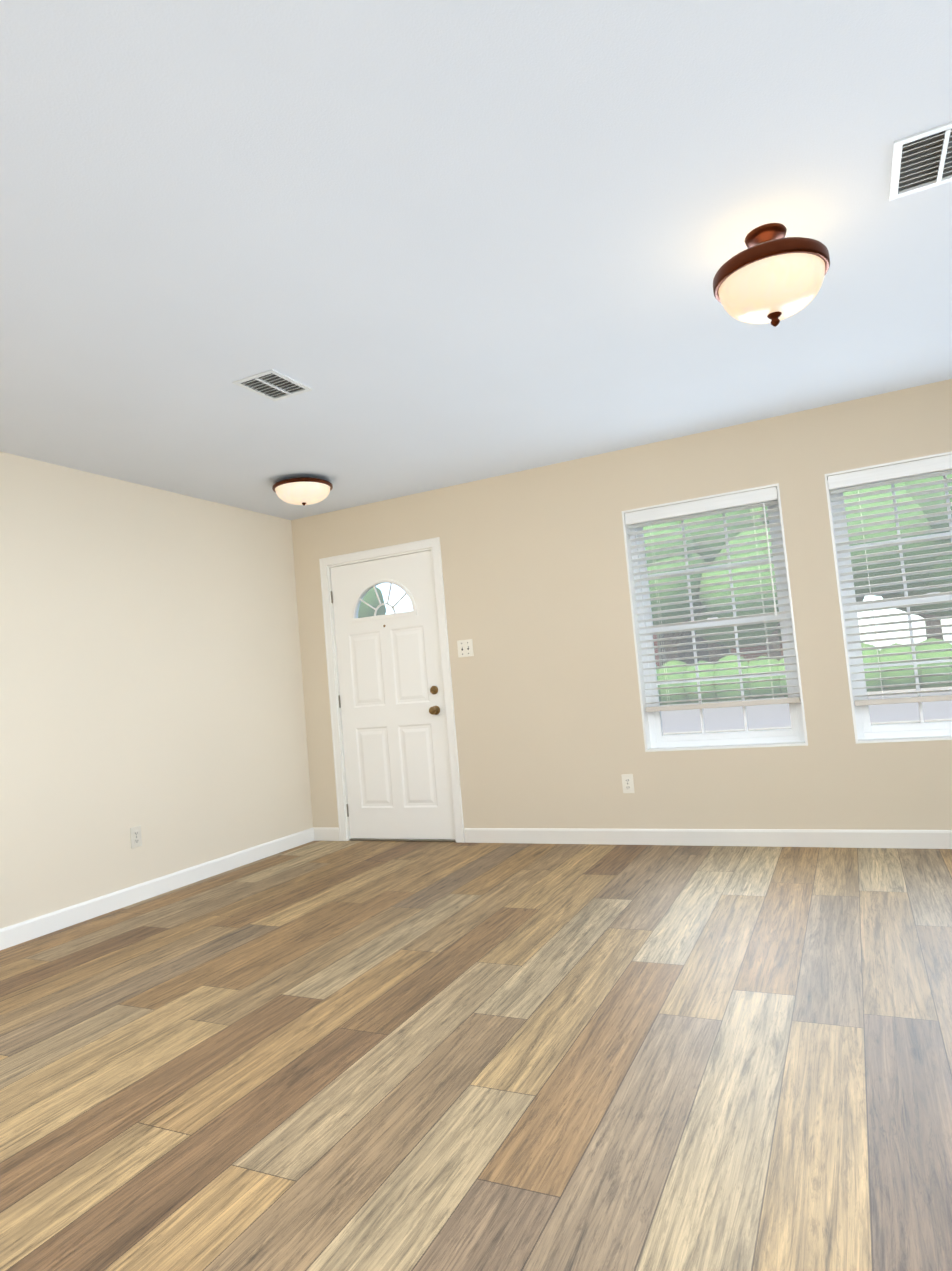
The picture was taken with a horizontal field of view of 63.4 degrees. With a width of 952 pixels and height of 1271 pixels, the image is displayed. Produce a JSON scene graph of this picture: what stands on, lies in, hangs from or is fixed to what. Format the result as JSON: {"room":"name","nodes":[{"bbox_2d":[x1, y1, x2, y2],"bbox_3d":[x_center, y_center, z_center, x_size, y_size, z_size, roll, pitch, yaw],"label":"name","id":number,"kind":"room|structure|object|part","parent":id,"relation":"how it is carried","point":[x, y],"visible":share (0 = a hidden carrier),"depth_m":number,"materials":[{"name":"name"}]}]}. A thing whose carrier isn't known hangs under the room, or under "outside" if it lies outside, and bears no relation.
{"room":"empty living room","nodes":[
{"label":"empty living room","id":0,"kind":"room"},
{"bbox_2d":[0,451,312,928],"bbox_3d":[-3.248,0.250,2.132,0.200,2.440,8.400,-7,-4,26],"label":"wall","id":1,"kind":"structure","parent":0,"point":[151,682],"depth_m":4.50,"materials":[{"name":"beige paint"}]},
{"bbox_2d":[130,826,141,848],"bbox_3d":[-1.935,1.147,4.387,0.008,0.115,0.070,-7,-4,26],"label":"outlet","id":2,"kind":"object","parent":1,"relation":"attached to","point":[135,836],"visible":1,"depth_m":4.38,"materials":[{"name":"white plastic"}]},
{"bbox_2d":[0,827,313,949],"bbox_3d":[-3.008,1.407,2.100,0.014,0.095,8.200,-7,-4,26],"label":"baseboard","id":3,"kind":"structure","parent":1,"relation":"attached to","point":[26,930],"depth_m":4.36,"materials":[{"name":"white paint"}]},
{"bbox_2d":[0,841,951,1270],"bbox_3d":[0.934,1.054,0.191,9.200,0.120,8.600,-7,-4,26],"label":"floor","id":4,"kind":"structure","parent":0,"point":[362,1055],"depth_m":2.14,"materials":[{"name":"brown wood"}]},
{"bbox_2d":[349,838,455,841],"bbox_3d":[-0.508,1.453,5.508,0.880,0.012,0.124,-7,-4,26],"label":"threshold","id":5,"kind":"object","parent":4,"relation":"on","point":[414,840],"visible":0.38,"depth_m":5.44,"materials":[{"name":"wood"}]},
{"bbox_2d":[0,0,951,519],"bbox_3d":[0.716,-1.492,0.355,9.200,0.120,8.600,-7,-4,26],"label":"ceiling","id":6,"kind":"structure","parent":0,"point":[418,246],"depth_m":2.34,"materials":[{"name":"white paint"}]},
{"bbox_2d":[232,369,312,401],"bbox_3d":[-0.889,-1.094,3.384,0.220,0.011,0.270,-7,-4,26],"label":"ceiling vent","id":7,"kind":"object","parent":6,"relation":"in","point":[273,385],"visible":1,"depth_m":3.38,"materials":[{"name":"white metal"}]},
{"bbox_2d":[272,477,332,505],"bbox_3d":[-1.097,-0.903,4.893,0.376,0.161,0.376,-7,-4,26],"label":"ceiling light","id":8,"kind":"object","parent":6,"relation":"attached to","point":[304,491],"visible":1,"depth_m":4.78,"materials":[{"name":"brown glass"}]},
{"bbox_2d":[713,223,829,326],"bbox_3d":[0.959,-1.157,2.509,0.356,0.312,0.356,-7,-4,26],"label":"ceiling light","id":9,"kind":"object","parent":6,"relation":"attached to","point":[773,275],"visible":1,"depth_m":2.41,"materials":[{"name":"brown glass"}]},
{"bbox_3d":[0.964,-1.102,2.506,0.326,0.122,0.326,-7,-4,26],"label":"lamp shade","id":10,"kind":"part","parent":9,"relation":"part of","materials":[{"name":"beige glass"}]},
{"bbox_2d":[889,121,951,200],"bbox_3d":[1.328,-1.361,2.190,0.260,0.011,0.300,-7,-4,26],"label":"ceiling vent","id":11,"kind":"object","parent":6,"relation":"in","point":[922,161],"visible":1,"depth_m":2.21,"materials":[{"name":"white metal"}]},
{"bbox_2d":[291,379,951,829],"bbox_3d":[2.661,-0.134,4.049,9.200,2.440,0.200,-7,-4,26],"label":"wall","id":12,"kind":"structure","parent":0,"point":[545,679],"depth_m":4.83,"materials":[{"name":"beige paint"}]},
{"bbox_2d":[319,537,464,842],"bbox_3d":[-0.600,0.415,5.567,1.028,2.099,0.140,-7,-4,26],"label":"door frame","id":13,"kind":"structure","parent":12,"relation":"attached to","point":[433,543],"depth_m":5.57,"materials":[{"name":"white paint"}]},
{"bbox_2d":[330,550,454,838],"bbox_3d":[-0.617,0.446,5.545,0.890,2.006,0.056,-7,-4,26],"label":"entry door","id":14,"kind":"structure","parent":12,"relation":"in","point":[397,771],"depth_m":5.51,"materials":[{"name":"white paint"}]},
{"bbox_3d":[-1.015,0.500,5.714,0.020,1.670,0.013,-7,-4,26],"label":"entry door hinges","id":15,"kind":"part","parent":14,"relation":"part of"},
{"bbox_2d":[351,579,439,714],"bbox_3d":[-0.602,0.085,5.503,0.676,1.002,0.090,-7,-4,26],"label":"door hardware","id":16,"kind":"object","parent":14,"relation":"attached to","point":[433,710],"depth_m":5.56,"materials":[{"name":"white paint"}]},
{"bbox_3d":[-0.675,-0.263,5.578,0.554,0.289,0.034,-7,-4,26],"label":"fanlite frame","id":17,"kind":"part","parent":16,"relation":"part of","materials":[{"name":"white paint"}]},
{"label":"fanlite glass","id":18,"kind":"part","parent":16,"relation":"part of","materials":[{"name":"clear glass"}]},
{"bbox_3d":[-0.473,0.235,5.425,0.408,0.671,0.068,-7,-4,26],"label":"knob","id":19,"kind":"part","parent":16,"relation":"part of","materials":[{"name":"gold metal"}]},
{"bbox_2d":[457,639,473,657],"bbox_3d":[-0.075,0.088,5.255,0.116,0.116,0.016,-7,-4,26],"label":"light switch","id":20,"kind":"object","parent":12,"relation":"attached to","point":[465,648],"visible":1,"depth_m":5.26,"materials":[{"name":"white plastic"}]},
{"bbox_2d":[621,774,633,792],"bbox_3d":[0.936,0.914,4.749,0.070,0.115,0.008,-7,-4,26],"label":"outlet","id":21,"kind":"object","parent":12,"relation":"attached to","point":[627,783],"visible":1,"depth_m":4.75,"materials":[{"name":"white plastic"}]},
{"bbox_2d":[621,483,807,751],"bbox_3d":[1.423,-0.078,4.641,0.920,1.495,0.187,-7,-4,26],"label":"window","id":22,"kind":"structure","parent":12,"relation":"in","point":[655,739],"depth_m":4.65,"materials":[{"name":"white paint"}]},
{"bbox_3d":[1.446,-0.077,4.687,0.788,1.363,0.038,-7,-4,26],"label":"window glass","id":23,"kind":"part","parent":22,"relation":"part of","materials":[{"name":"clear glass"}]},
{"bbox_3d":[1.450,0.412,4.576,0.884,0.028,0.052,-7,-4,26],"label":"window blind bottom rail","id":24,"kind":"part","parent":22,"relation":"part of","materials":[{"name":"white plastic"}]},
{"bbox_2d":[824,451,951,743],"bbox_3d":[2.462,-0.202,4.138,0.920,1.500,0.187,-7,-4,26],"label":"window","id":25,"kind":"structure","parent":12,"relation":"in","point":[865,731],"depth_m":4.25,"materials":[{"name":"white paint"}]},
{"bbox_3d":[2.484,-0.201,4.185,0.788,1.368,0.038,-7,-4,26],"label":"window glass","id":26,"kind":"part","parent":25,"relation":"part of","materials":[{"name":"clear glass"}]},
{"bbox_3d":[2.491,0.328,4.072,0.884,0.028,0.052,-7,-4,26],"label":"window blind bottom rail","id":27,"kind":"part","parent":25,"relation":"part of","materials":[{"name":"white plastic"}]},
{"bbox_2d":[313,827,951,848],"bbox_3d":[2.721,1.029,3.875,8.786,0.095,0.014,-7,-4,26],"label":"baseboard","id":28,"kind":"structure","parent":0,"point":[919,839],"depth_m":4.51,"materials":[{"name":"white paint"}]},
{"bbox_3d":[1.346,-0.787,4.652,0.884,0.044,0.056,-7,-4,26],"label":"blind headrail","id":29,"kind":"object","parent":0,"visible":0},
{"bbox_2d":[649,521,669,701],"bbox_3d":[1.118,-0.151,4.720,0.002,1.172,0.002,-7,-4,26],"label":"blind cord","id":30,"kind":"object","parent":29,"relation":"hanging from","point":[649,521],"depth_m":4.74,"materials":[{"name":"white fabric"}]},
{"bbox_2d":[624,486,777,524],"bbox_3d":[1.329,-0.772,4.614,0.890,0.076,0.012,-7,-4,26],"label":"blind valance","id":31,"kind":"object","parent":29,"relation":"attached to","point":[713,504],"visible":1,"depth_m":4.60,"materials":[{"name":"white plastic"}]},
{"bbox_2d":[751,504,773,695],"bbox_3d":[1.656,-0.214,4.459,0.002,1.172,0.002,-7,-4,26],"label":"blind cord","id":32,"kind":"object","parent":29,"relation":"hanging from","point":[751,504],"depth_m":4.48,"materials":[{"name":"white fabric"}]},
{"bbox_2d":[627,500,799,703],"bbox_3d":[1.399,-0.175,4.614,0.884,1.118,0.050,-7,-4,26],"label":"window blind slats","id":33,"kind":"object","parent":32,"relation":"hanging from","point":[710,570],"visible":0.94,"depth_m":4.60,"materials":[{"name":"white plastic"}]},
{"bbox_2d":[763,502,776,615],"bbox_3d":[1.690,-0.441,4.432,0.012,0.660,0.012,-6,-4,11],"label":"blind cord","id":34,"kind":"object","parent":29,"relation":"hanging from","point":[775,610],"depth_m":4.43,"materials":[{"name":"white plastic"}]},
{"bbox_3d":[2.384,-0.913,4.150,0.884,0.044,0.056,-7,-4,26],"label":"rail","id":35,"kind":"object","parent":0,"visible":0},
{"bbox_2d":[857,485,883,699],"bbox_3d":[2.158,-0.257,4.216,0.002,1.215,0.002,-7,-4,26],"label":"blind cord","id":36,"kind":"object","parent":35,"relation":"hanging from","point":[871,598],"visible":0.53,"depth_m":4.20,"materials":[{"name":"white fabric"}]},
{"bbox_2d":[830,470,951,696],"bbox_3d":[2.439,-0.280,4.111,0.884,1.161,0.050,-7,-4,26],"label":"window blind slats","id":37,"kind":"object","parent":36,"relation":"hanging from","point":[913,478],"visible":1,"depth_m":4.18,"materials":[{"name":"white plastic"}]},
{"bbox_2d":[828,454,951,489],"bbox_3d":[2.367,-0.898,4.112,0.890,0.076,0.012,-7,-4,26],"label":"blind valance","id":38,"kind":"object","parent":35,"relation":"attached to","point":[911,468],"visible":1,"depth_m":4.16,"materials":[{"name":"white plastic"}]},
{"label":"outside","id":39,"kind":"structure","parent":0,"visible":0},
{"bbox_3d":[15.422,3.873,62.261,150.000,0.230,115.800,-7,-4,26],"label":"lawn","id":40,"kind":"structure","parent":39,"visible":0},
{"bbox_2d":[358,586,385,617],"bbox_3d":[-7.022,-0.539,31.345,7.155,8.425,5.739,-7,-4,26],"label":"tree","id":41,"kind":"object","parent":40,"relation":"on","point":[363,609],"depth_m":29.74,"materials":[{"name":"green plant"}]},
{"bbox_2d":[643,522,709,662],"bbox_3d":[6.065,-0.939,23.622,6.138,6.001,6.370,-7,-4,26],"label":"tree","id":42,"kind":"object","parent":40,"relation":"on","point":[669,621],"depth_m":21.03,"materials":[{"name":"green plant"}]},
{"bbox_2d":[675,509,754,661],"bbox_3d":[7.255,-1.810,24.494,6.867,7.640,6.474,-7,-4,26],"label":"tree","id":43,"kind":"object","parent":40,"relation":"on","point":[712,645],"depth_m":21.56,"materials":[{"name":"green plant"}]},
{"bbox_2d":[653,635,782,666],"bbox_3d":[6.945,0.641,31.311,13.700,3.650,9.000,-7,-4,26],"label":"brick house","id":44,"kind":"structure","parent":40,"relation":"on","point":[746,649],"depth_m":25.34,"materials":[{"name":"grey brick"}]},
{"bbox_2d":[657,633,730,666],"bbox_3d":[4.143,0.856,27.775,9.700,3.250,0.120,-7,-4,26],"label":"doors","id":45,"kind":"structure","parent":44,"relation":"attached to","point":[660,658],"depth_m":26.64,"materials":[{"name":"grey"}]},
{"bbox_2d":[659,632,728,664],"bbox_3d":[7.435,0.400,26.262,2.300,1.300,0.020,-7,-4,26],"label":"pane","id":46,"kind":"object","parent":44,"relation":"attached to","point":[700,653],"depth_m":26.29,"materials":[{"name":"grey glass"}]},
{"bbox_2d":[656,506,951,704],"bbox_3d":[10.839,-1.545,21.300,14.840,6.482,5.558,-7,-4,26],"label":"bushes","id":47,"kind":"object","parent":40,"relation":"on","point":[775,668],"depth_m":20.51,"materials":[{"name":"green plant"}]},
{"bbox_2d":[660,686,951,734],"bbox_3d":[-6.299,2.714,17.629,150.000,0.080,16.500,-7,-4,26],"label":"driveway","id":48,"kind":"structure","parent":40,"relation":"on","point":[872,723],"depth_m":11.65,"materials":[{"name":"concrete"}]},
{"bbox_2d":[660,691,951,732],"bbox_3d":[-4.744,2.818,20.819,150.000,0.015,9.000,-7,-4,26],"label":"street","id":49,"kind":"structure","parent":40,"relation":"on","point":[767,714],"depth_m":14.25,"materials":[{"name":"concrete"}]},
{"bbox_2d":[843,474,951,639],"bbox_3d":[12.164,-2.016,20.014,7.158,6.640,6.688,-7,-4,26],"label":"tree","id":50,"kind":"object","parent":40,"relation":"on","point":[912,585],"depth_m":18.34,"materials":[{"name":"green plant"}]}
]}

